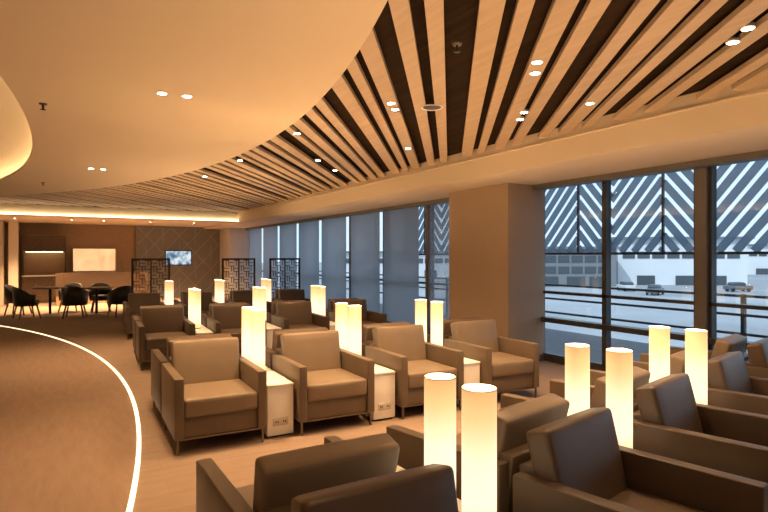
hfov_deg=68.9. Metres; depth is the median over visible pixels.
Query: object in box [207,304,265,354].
armchair
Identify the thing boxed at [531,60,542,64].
recessed light
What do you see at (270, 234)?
roller blind
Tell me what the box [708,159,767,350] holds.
window
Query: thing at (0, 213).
trim
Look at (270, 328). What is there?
side table
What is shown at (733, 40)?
recessed light
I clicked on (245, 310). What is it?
table lamp
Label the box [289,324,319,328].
seat cushion
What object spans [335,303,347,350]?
table lamp
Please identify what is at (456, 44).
sprinkler
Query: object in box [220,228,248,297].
wall
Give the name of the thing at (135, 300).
cushion
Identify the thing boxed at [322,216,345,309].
roller blind
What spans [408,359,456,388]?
seat cushion
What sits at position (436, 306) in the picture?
table lamp
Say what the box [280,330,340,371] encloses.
cushion
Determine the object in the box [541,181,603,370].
window
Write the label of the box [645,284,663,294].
car
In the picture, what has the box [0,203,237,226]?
ceiling
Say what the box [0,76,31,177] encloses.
cove
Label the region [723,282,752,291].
car
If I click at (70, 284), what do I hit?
tub
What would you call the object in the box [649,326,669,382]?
table lamp
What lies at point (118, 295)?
tub
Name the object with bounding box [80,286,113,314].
dining table
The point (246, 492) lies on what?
seat cushion
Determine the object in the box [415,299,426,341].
table lamp
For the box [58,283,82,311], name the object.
tub chair
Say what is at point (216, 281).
table lamp
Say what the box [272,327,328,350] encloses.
cushion
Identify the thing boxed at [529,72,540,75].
recessed light
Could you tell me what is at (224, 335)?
cushion
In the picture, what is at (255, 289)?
table lamp
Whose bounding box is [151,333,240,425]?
armchair
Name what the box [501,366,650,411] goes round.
armchair
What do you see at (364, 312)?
cushion
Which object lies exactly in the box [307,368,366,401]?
seat cushion
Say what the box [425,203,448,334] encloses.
window
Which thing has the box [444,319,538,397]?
armchair
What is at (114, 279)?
banquette
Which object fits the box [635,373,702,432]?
cushion
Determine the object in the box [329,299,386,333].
armchair
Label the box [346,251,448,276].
terminal building
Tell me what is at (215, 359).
cushion
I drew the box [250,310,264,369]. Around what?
table lamp
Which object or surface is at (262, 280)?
table lamp
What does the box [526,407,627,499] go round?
cushion
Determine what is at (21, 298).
tub
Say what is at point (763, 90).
trim
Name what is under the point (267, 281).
table lamp
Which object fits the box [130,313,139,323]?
seat cushion
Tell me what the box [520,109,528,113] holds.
recessed light
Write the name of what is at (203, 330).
side table
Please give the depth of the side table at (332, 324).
9.17 m
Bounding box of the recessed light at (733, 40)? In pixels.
[725,37,740,44]
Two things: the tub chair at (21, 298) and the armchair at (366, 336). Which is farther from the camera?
the tub chair at (21, 298)
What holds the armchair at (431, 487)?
on the floor
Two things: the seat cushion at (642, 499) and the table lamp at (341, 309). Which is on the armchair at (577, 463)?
the seat cushion at (642, 499)
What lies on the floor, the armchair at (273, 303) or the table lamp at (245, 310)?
the armchair at (273, 303)
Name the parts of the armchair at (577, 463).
arm, arm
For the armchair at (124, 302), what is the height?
0.824 m
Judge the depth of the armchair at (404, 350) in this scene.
5.85 m
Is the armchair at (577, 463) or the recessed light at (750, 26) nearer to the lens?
the armchair at (577, 463)
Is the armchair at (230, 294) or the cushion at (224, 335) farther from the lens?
the armchair at (230, 294)
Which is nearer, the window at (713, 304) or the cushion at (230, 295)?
the window at (713, 304)
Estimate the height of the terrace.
0.250 m
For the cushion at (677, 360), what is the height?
0.461 m
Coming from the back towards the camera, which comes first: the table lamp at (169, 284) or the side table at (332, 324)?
the table lamp at (169, 284)
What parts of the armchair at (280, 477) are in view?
arm, arm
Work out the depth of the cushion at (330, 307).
10.10 m
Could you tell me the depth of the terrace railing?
10.05 m
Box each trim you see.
[0,213,237,220]
[0,325,140,511]
[237,88,767,214]
[245,150,767,229]
[349,216,350,297]
[383,212,383,312]
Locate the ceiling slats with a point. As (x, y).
(490, 12)
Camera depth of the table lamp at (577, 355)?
3.27 m
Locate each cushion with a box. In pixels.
[128,293,158,301]
[128,294,160,312]
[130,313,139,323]
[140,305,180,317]
[141,306,183,333]
[145,331,187,348]
[167,333,231,359]
[170,337,239,384]
[182,292,211,310]
[184,379,256,417]
[187,310,208,318]
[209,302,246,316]
[212,304,250,328]
[221,328,241,342]
[229,290,252,299]
[232,291,252,306]
[236,484,253,508]
[271,300,304,313]
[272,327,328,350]
[275,289,298,297]
[276,301,311,324]
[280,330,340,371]
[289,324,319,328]
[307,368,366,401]
[327,298,358,310]
[333,299,367,320]
[361,321,374,333]
[361,322,410,342]
[372,324,426,360]
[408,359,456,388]
[443,317,481,333]
[450,319,499,351]
[456,433,461,445]
[492,352,532,377]
[497,393,569,457]
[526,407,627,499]
[590,366,650,407]
[609,488,704,511]
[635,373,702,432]
[670,350,708,374]
[708,351,753,393]
[711,334,746,358]
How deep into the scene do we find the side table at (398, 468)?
2.58 m
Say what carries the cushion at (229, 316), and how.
on the armchair at (226, 318)
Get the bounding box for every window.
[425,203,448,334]
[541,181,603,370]
[602,169,694,370]
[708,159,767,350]
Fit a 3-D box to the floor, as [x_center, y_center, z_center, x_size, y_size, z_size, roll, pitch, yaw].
[-5.038,1.700,8.176,13.850,0.200,27.600,0,0,-30]
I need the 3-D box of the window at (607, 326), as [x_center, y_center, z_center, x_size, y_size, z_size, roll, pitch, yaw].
[3.334,0.263,7.075,0.150,2.675,1.280,0,0,-30]
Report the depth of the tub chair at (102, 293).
16.11 m
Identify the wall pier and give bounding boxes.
[8,221,18,305]
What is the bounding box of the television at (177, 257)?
[165,250,191,264]
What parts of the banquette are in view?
seat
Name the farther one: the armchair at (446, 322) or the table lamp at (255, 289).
the table lamp at (255, 289)
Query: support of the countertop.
on the pantry cabinet
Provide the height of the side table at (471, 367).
0.470 m
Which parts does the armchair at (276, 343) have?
arm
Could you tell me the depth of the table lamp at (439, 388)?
2.40 m
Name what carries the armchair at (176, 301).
on the floor
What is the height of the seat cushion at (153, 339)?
0.176 m
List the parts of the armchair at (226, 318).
arm, seat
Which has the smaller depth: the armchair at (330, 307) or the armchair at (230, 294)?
the armchair at (330, 307)
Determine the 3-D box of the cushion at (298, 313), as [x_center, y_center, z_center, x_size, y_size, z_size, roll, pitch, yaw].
[-1.516,1.006,9.482,0.607,0.461,0.229,0,0,-27]
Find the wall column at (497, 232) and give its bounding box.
[449,183,544,353]
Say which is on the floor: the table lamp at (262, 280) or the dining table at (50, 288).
the dining table at (50, 288)
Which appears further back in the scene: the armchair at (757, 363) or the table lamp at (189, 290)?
the table lamp at (189, 290)
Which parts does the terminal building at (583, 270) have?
dock door, dock door, dock door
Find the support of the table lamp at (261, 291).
on the side table at (270, 328)
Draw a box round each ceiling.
[0,0,387,195]
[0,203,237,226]
[140,0,767,207]
[204,79,767,228]
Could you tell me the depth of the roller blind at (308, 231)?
16.33 m
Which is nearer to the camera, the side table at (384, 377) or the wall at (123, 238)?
the side table at (384, 377)
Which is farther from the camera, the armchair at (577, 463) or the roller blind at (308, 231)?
the roller blind at (308, 231)
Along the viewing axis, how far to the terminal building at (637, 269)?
117.20 m
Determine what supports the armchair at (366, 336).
on the floor
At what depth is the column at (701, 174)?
6.41 m
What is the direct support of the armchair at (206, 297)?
on the floor
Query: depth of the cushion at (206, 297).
11.93 m
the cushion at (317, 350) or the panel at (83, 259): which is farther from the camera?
the panel at (83, 259)
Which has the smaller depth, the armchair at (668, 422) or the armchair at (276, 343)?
the armchair at (668, 422)
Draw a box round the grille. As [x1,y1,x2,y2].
[423,105,440,109]
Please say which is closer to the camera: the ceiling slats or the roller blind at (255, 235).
the ceiling slats
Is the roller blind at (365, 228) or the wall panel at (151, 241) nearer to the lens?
the roller blind at (365, 228)
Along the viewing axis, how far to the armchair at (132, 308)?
11.34 m
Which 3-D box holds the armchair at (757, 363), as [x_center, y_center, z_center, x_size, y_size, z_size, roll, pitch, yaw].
[3.736,1.188,4.981,0.750,0.824,0.826,0,0,-44]
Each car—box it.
[616,281,635,290]
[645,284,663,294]
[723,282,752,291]
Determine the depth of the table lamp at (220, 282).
12.10 m
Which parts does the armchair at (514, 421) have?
arm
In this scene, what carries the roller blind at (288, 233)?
attached to the wall at (234, 242)
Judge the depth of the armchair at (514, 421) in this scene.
2.83 m
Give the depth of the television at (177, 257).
21.74 m
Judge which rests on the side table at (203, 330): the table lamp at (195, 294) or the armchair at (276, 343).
the table lamp at (195, 294)
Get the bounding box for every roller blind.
[249,228,261,289]
[263,226,277,297]
[280,223,296,288]
[299,220,318,298]
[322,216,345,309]
[351,212,379,312]
[384,206,418,324]
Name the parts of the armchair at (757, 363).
arm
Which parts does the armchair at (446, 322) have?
arm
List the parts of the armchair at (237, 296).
arm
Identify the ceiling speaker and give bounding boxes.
[420,104,443,110]
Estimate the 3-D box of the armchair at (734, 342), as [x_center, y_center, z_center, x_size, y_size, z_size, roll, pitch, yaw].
[3.128,1.188,5.611,0.750,0.824,0.826,0,0,-44]
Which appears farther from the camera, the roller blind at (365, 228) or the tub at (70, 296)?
the tub at (70, 296)
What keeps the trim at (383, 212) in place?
attached to the window
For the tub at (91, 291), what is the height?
0.490 m
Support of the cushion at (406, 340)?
on the armchair at (404, 350)
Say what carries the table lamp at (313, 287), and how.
on the side table
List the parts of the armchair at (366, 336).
arm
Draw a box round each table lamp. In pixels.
[166,281,173,304]
[188,288,196,320]
[191,290,200,328]
[215,280,217,301]
[218,280,223,302]
[242,307,255,359]
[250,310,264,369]
[253,287,260,309]
[258,288,265,319]
[261,279,264,287]
[265,279,270,301]
[311,285,317,313]
[317,286,324,315]
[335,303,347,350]
[348,305,360,354]
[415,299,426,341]
[424,373,455,486]
[431,301,442,345]
[461,384,496,511]
[565,343,589,415]
[606,348,632,448]
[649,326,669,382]
[685,329,707,404]
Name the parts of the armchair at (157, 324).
arm, seat, arm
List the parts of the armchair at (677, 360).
arm, arm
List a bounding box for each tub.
[4,285,27,302]
[12,287,35,306]
[58,283,82,299]
[61,287,88,305]
[88,283,112,300]
[107,286,133,304]
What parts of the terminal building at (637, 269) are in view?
dock door, dock door, dock door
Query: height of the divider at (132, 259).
1.540 m
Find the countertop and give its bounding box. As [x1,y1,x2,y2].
[21,275,54,276]
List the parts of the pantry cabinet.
door, door, recess panel, door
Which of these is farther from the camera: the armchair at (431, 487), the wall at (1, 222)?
the wall at (1, 222)
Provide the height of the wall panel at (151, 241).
2.730 m
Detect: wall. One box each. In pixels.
[0,221,3,304]
[4,203,203,302]
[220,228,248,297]
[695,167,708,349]
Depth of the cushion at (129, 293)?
11.71 m
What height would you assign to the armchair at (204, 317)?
0.824 m
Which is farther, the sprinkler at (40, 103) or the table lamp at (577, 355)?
the sprinkler at (40, 103)
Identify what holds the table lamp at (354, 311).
on the side table at (384, 377)
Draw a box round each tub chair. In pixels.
[3,285,31,315]
[12,287,41,319]
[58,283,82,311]
[61,287,88,318]
[88,283,112,312]
[107,286,133,317]
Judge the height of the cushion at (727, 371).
0.461 m
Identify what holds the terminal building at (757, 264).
on the ground
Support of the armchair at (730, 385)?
on the floor
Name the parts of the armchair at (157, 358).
arm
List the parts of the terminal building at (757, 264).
dock door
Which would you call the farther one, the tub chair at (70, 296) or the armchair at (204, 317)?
the tub chair at (70, 296)
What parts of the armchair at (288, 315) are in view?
arm, arm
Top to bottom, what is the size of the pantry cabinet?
2.300 m
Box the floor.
[0,296,564,511]
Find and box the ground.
[262,262,767,352]
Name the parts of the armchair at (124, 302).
arm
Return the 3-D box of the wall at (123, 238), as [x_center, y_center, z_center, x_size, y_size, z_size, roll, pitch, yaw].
[-11.788,-0.100,19.868,13.850,3.400,0.200,0,0,-30]
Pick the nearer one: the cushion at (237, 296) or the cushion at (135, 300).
the cushion at (135, 300)
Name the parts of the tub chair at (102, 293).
seat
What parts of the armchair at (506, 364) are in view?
arm, seat, leg frame, arm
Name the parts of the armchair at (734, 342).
arm, arm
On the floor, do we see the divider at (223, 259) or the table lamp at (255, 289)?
the divider at (223, 259)
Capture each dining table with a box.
[32,286,66,315]
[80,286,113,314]
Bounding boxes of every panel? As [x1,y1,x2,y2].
[72,248,116,271]
[136,226,219,297]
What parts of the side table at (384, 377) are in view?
socket plate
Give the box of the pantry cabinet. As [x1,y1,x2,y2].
[21,235,65,302]
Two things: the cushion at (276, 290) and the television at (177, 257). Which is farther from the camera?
the television at (177, 257)
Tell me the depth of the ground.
65.07 m
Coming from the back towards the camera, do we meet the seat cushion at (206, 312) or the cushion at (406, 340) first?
the seat cushion at (206, 312)
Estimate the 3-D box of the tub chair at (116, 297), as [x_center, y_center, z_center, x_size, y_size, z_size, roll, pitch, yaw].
[-6.986,1.192,14.877,0.590,0.824,0.640,0,0,40]
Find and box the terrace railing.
[319,271,767,352]
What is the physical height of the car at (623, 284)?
1.630 m
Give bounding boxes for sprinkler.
[39,102,46,109]
[452,41,461,52]
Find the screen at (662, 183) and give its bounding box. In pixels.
[419,159,767,254]
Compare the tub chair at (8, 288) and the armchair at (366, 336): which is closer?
the armchair at (366, 336)
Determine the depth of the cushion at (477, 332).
6.66 m
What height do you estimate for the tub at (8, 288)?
0.490 m
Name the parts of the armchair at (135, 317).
arm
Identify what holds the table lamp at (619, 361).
on the side table
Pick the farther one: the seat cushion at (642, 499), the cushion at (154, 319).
the cushion at (154, 319)
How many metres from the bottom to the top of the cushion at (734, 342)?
0.461 m
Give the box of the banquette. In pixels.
[55,272,148,305]
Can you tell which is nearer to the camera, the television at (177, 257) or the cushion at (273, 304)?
the cushion at (273, 304)
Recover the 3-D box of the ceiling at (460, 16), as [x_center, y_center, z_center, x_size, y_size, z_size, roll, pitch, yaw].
[-3.763,-1.475,6.084,10.334,0.001,22.300,0,0,-30]
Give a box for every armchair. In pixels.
[123,293,162,333]
[124,294,165,339]
[133,305,186,352]
[136,306,194,370]
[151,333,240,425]
[162,337,266,455]
[174,291,212,304]
[178,292,217,318]
[196,433,399,511]
[201,302,246,327]
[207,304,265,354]
[224,290,252,302]
[228,291,270,312]
[265,327,328,368]
[266,300,304,323]
[271,289,298,301]
[271,301,329,330]
[272,330,374,435]
[275,289,310,300]
[291,464,459,511]
[325,298,358,316]
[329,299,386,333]
[361,322,410,356]
[365,324,463,419]
[386,393,569,511]
[427,317,481,345]
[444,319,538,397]
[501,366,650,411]
[513,407,767,511]
[590,350,708,385]
[633,373,767,483]
[640,334,748,362]
[708,351,767,414]
[745,338,767,377]
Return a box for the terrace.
[380,304,648,362]
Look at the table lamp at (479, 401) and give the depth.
2.19 m
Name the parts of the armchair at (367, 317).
arm, arm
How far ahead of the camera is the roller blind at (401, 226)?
11.87 m
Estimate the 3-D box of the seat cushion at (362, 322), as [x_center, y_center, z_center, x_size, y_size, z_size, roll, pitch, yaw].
[-0.424,1.230,9.630,0.598,0.176,0.632,0,0,-27]
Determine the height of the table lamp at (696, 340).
0.601 m
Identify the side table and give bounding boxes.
[195,327,212,334]
[260,368,293,437]
[266,323,281,349]
[330,321,334,330]
[363,364,395,420]
[396,465,461,511]
[456,357,479,406]
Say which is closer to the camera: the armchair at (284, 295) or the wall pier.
the armchair at (284, 295)
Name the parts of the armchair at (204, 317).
arm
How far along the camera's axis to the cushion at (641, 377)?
3.58 m
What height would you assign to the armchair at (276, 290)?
0.824 m
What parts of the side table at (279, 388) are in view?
socket plate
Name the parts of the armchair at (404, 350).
arm, seat, leg frame, arm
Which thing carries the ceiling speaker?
attached to the ceiling slats
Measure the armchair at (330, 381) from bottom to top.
0.824 m
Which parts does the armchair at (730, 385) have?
arm, arm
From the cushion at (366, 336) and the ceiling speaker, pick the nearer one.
the ceiling speaker
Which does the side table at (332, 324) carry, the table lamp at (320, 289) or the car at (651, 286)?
the table lamp at (320, 289)
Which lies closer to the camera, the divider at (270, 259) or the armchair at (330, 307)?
the armchair at (330, 307)
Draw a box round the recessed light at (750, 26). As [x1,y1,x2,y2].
[740,22,755,31]
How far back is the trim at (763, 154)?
7.20 m
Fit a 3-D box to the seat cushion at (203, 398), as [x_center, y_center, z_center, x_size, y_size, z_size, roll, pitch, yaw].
[-1.483,1.230,4.900,0.598,0.176,0.632,0,0,-29]
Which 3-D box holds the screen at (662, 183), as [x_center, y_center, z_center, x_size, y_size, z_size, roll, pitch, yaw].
[4.119,-0.877,7.666,0.080,1.715,14.439,0,0,-30]
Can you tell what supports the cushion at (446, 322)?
on the armchair at (446, 322)
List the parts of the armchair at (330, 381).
arm, leg, seat, leg frame, arm, leg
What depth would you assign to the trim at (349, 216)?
14.17 m
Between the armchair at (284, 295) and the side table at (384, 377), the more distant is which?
the armchair at (284, 295)
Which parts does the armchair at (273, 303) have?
arm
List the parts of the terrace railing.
post, post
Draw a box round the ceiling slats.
[0,0,767,211]
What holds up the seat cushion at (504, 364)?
on the armchair at (506, 364)
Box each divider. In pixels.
[131,258,169,302]
[222,258,254,299]
[269,258,299,297]
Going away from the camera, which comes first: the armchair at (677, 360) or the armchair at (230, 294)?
the armchair at (677, 360)
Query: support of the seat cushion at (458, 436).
on the armchair at (514, 421)
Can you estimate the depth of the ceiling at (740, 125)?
6.51 m
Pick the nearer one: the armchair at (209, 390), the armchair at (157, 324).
the armchair at (209, 390)
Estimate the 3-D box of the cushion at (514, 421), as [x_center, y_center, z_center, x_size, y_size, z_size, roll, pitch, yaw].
[0.739,1.006,2.988,0.607,0.461,0.229,0,0,-42]
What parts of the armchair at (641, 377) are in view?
arm, arm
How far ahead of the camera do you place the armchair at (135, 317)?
8.75 m
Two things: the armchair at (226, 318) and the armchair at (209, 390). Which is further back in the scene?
the armchair at (226, 318)
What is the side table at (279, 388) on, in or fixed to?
on the floor
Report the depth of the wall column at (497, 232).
8.52 m
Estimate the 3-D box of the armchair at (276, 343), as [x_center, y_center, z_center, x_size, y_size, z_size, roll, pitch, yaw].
[-1.029,1.188,6.254,0.750,0.824,0.826,0,0,-28]
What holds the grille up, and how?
attached to the ceiling speaker
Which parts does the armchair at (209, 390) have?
arm, leg, seat, leg frame, arm, leg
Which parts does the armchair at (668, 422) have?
arm, arm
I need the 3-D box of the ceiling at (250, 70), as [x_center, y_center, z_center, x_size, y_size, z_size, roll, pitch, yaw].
[-5.697,-1.420,4.967,9.100,0.140,22.300,0,0,-30]
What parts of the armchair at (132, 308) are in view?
arm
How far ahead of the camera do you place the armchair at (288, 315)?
9.37 m
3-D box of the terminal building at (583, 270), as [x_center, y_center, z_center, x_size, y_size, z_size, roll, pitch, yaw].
[37.507,2.100,117.800,19.600,8.000,14.000,0,0,0]
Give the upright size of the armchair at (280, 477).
0.824 m
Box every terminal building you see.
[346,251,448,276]
[545,246,620,286]
[599,236,754,284]
[747,244,767,274]
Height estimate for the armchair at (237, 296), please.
0.824 m
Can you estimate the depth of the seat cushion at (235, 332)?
8.44 m
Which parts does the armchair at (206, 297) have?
arm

